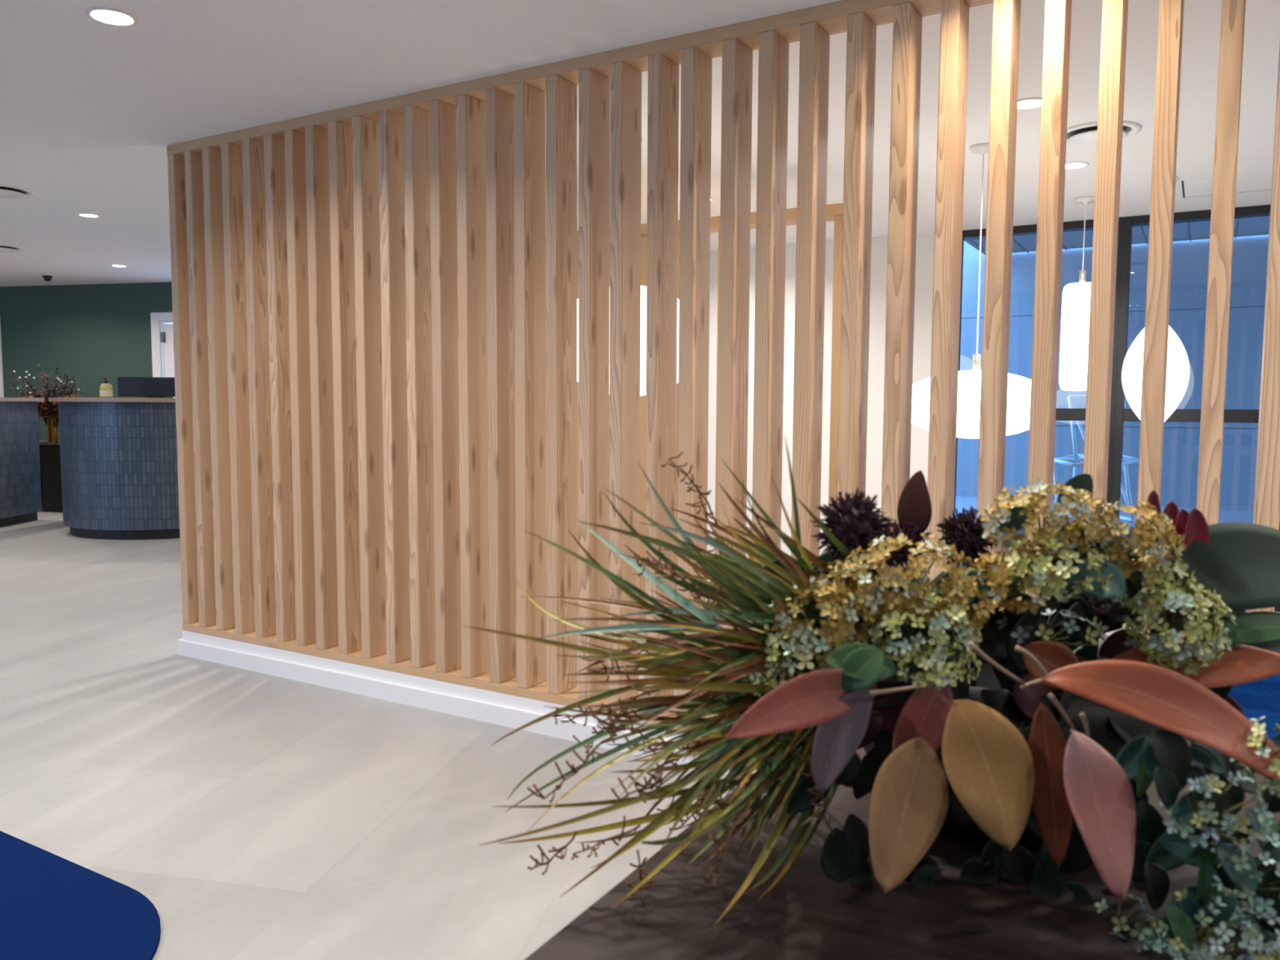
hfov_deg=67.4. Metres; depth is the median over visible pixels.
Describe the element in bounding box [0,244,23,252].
ceiling vent
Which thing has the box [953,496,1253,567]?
ground
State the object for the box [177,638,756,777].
baseboard
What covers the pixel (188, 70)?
ceiling
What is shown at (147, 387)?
monitor
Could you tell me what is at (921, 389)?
pendant lamp
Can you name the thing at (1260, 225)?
ceiling
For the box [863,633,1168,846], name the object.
vase
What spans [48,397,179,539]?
reception desk
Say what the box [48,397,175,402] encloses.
countertop
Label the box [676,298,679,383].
pendant lamp
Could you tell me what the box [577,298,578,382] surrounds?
pendant lamp
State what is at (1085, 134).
ceiling vent
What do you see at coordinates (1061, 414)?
window
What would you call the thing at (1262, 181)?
access hatch
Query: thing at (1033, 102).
recessed light
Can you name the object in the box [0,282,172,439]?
wall
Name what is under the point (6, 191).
ceiling vent
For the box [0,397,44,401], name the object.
countertop
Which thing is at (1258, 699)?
armchair
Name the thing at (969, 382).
pendant lamp
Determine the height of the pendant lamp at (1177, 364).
1.250 m
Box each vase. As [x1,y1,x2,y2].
[47,412,57,443]
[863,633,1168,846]
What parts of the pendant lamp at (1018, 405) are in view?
lamp shade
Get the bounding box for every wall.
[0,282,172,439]
[706,232,934,569]
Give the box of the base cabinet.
[39,440,62,512]
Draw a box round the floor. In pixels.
[0,511,1279,959]
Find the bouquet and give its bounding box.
[8,362,88,428]
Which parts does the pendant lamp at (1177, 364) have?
lamp shade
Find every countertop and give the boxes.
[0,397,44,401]
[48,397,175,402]
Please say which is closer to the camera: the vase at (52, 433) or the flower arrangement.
the flower arrangement
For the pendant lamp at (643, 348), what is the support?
hanging from the ceiling at (188, 70)
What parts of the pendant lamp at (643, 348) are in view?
lamp shade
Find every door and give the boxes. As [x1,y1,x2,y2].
[0,317,4,397]
[150,311,175,398]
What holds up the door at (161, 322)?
in the wall at (91, 333)
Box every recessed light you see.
[77,213,100,217]
[85,6,137,26]
[111,264,127,266]
[1017,97,1041,109]
[1065,161,1088,169]
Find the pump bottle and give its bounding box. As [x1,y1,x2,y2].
[99,377,113,397]
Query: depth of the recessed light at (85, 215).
6.61 m
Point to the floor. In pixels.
(260, 815)
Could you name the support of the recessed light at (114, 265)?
in the ceiling at (127, 187)
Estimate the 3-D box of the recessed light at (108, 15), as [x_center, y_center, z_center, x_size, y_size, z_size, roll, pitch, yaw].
[-1.591,-1.396,2.894,0.138,0.006,0.138,0,5,0]
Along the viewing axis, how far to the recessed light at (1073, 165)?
4.61 m
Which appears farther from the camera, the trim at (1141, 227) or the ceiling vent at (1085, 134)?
the trim at (1141, 227)
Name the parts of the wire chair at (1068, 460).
leg, leg, seat frame, frame, leg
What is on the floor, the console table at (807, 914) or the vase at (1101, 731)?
the console table at (807, 914)
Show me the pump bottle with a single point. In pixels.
(105, 388)
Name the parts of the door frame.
panel, rail, rail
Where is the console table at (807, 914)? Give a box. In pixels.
[524,747,1279,959]
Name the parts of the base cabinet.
door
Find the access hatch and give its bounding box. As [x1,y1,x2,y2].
[1181,172,1272,198]
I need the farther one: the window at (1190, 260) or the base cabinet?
the base cabinet
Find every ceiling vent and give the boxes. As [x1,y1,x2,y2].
[0,183,35,198]
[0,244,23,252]
[1066,120,1142,145]
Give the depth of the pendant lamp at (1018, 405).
4.09 m
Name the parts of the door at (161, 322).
architrave, frame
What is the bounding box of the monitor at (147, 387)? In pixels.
[117,377,175,397]
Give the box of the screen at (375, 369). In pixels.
[166,0,1279,728]
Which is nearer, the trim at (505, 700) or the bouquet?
the trim at (505, 700)
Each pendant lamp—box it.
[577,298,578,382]
[640,285,646,395]
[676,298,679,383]
[911,377,930,431]
[955,142,988,438]
[1005,373,1031,435]
[1058,195,1094,391]
[1121,177,1189,422]
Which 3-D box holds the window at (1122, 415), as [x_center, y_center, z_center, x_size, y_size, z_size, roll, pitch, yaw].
[3.342,-0.422,5.751,0.890,2.346,0.176,3,5,30]
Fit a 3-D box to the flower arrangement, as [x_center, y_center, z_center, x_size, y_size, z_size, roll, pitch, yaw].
[0.176,0.118,0.632,0.551,0.300,0.256,1,5,9]
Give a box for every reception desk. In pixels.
[0,397,44,527]
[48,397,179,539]
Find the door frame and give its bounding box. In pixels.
[545,203,843,628]
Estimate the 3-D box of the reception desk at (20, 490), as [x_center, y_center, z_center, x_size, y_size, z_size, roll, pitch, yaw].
[-6.885,-0.151,8.818,1.951,1.222,1.539,0,5,0]
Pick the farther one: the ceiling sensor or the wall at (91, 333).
the wall at (91, 333)
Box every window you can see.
[953,217,1123,568]
[955,235,1268,511]
[1111,204,1279,611]
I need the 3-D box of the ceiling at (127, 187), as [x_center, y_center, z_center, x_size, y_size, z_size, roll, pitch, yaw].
[-6.583,-2.077,7.699,12.463,0.300,5.837,1,5,14]
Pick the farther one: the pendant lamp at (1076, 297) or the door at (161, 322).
the door at (161, 322)
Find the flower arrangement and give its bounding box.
[465,435,1279,959]
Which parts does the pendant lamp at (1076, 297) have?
lamp shade, cord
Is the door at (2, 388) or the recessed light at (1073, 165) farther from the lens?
the door at (2, 388)
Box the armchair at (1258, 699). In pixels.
[1209,673,1279,753]
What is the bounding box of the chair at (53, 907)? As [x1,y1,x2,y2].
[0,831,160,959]
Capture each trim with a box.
[182,630,685,740]
[968,217,1239,253]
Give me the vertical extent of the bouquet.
0.805 m
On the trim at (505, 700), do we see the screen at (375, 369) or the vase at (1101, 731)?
the screen at (375, 369)
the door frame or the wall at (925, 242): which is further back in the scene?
the wall at (925, 242)
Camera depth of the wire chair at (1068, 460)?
6.73 m
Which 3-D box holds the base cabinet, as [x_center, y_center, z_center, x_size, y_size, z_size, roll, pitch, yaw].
[-6.384,-0.048,10.525,2.240,0.752,0.477,1,5,13]
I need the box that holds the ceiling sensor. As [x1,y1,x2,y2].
[42,275,52,281]
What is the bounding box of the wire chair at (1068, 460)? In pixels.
[1053,394,1138,521]
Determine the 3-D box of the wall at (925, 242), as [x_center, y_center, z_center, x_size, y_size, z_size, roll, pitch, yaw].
[-0.939,-0.708,8.320,7.090,2.470,0.140,3,5,30]
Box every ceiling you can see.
[0,0,1279,251]
[0,145,171,286]
[964,215,1270,254]

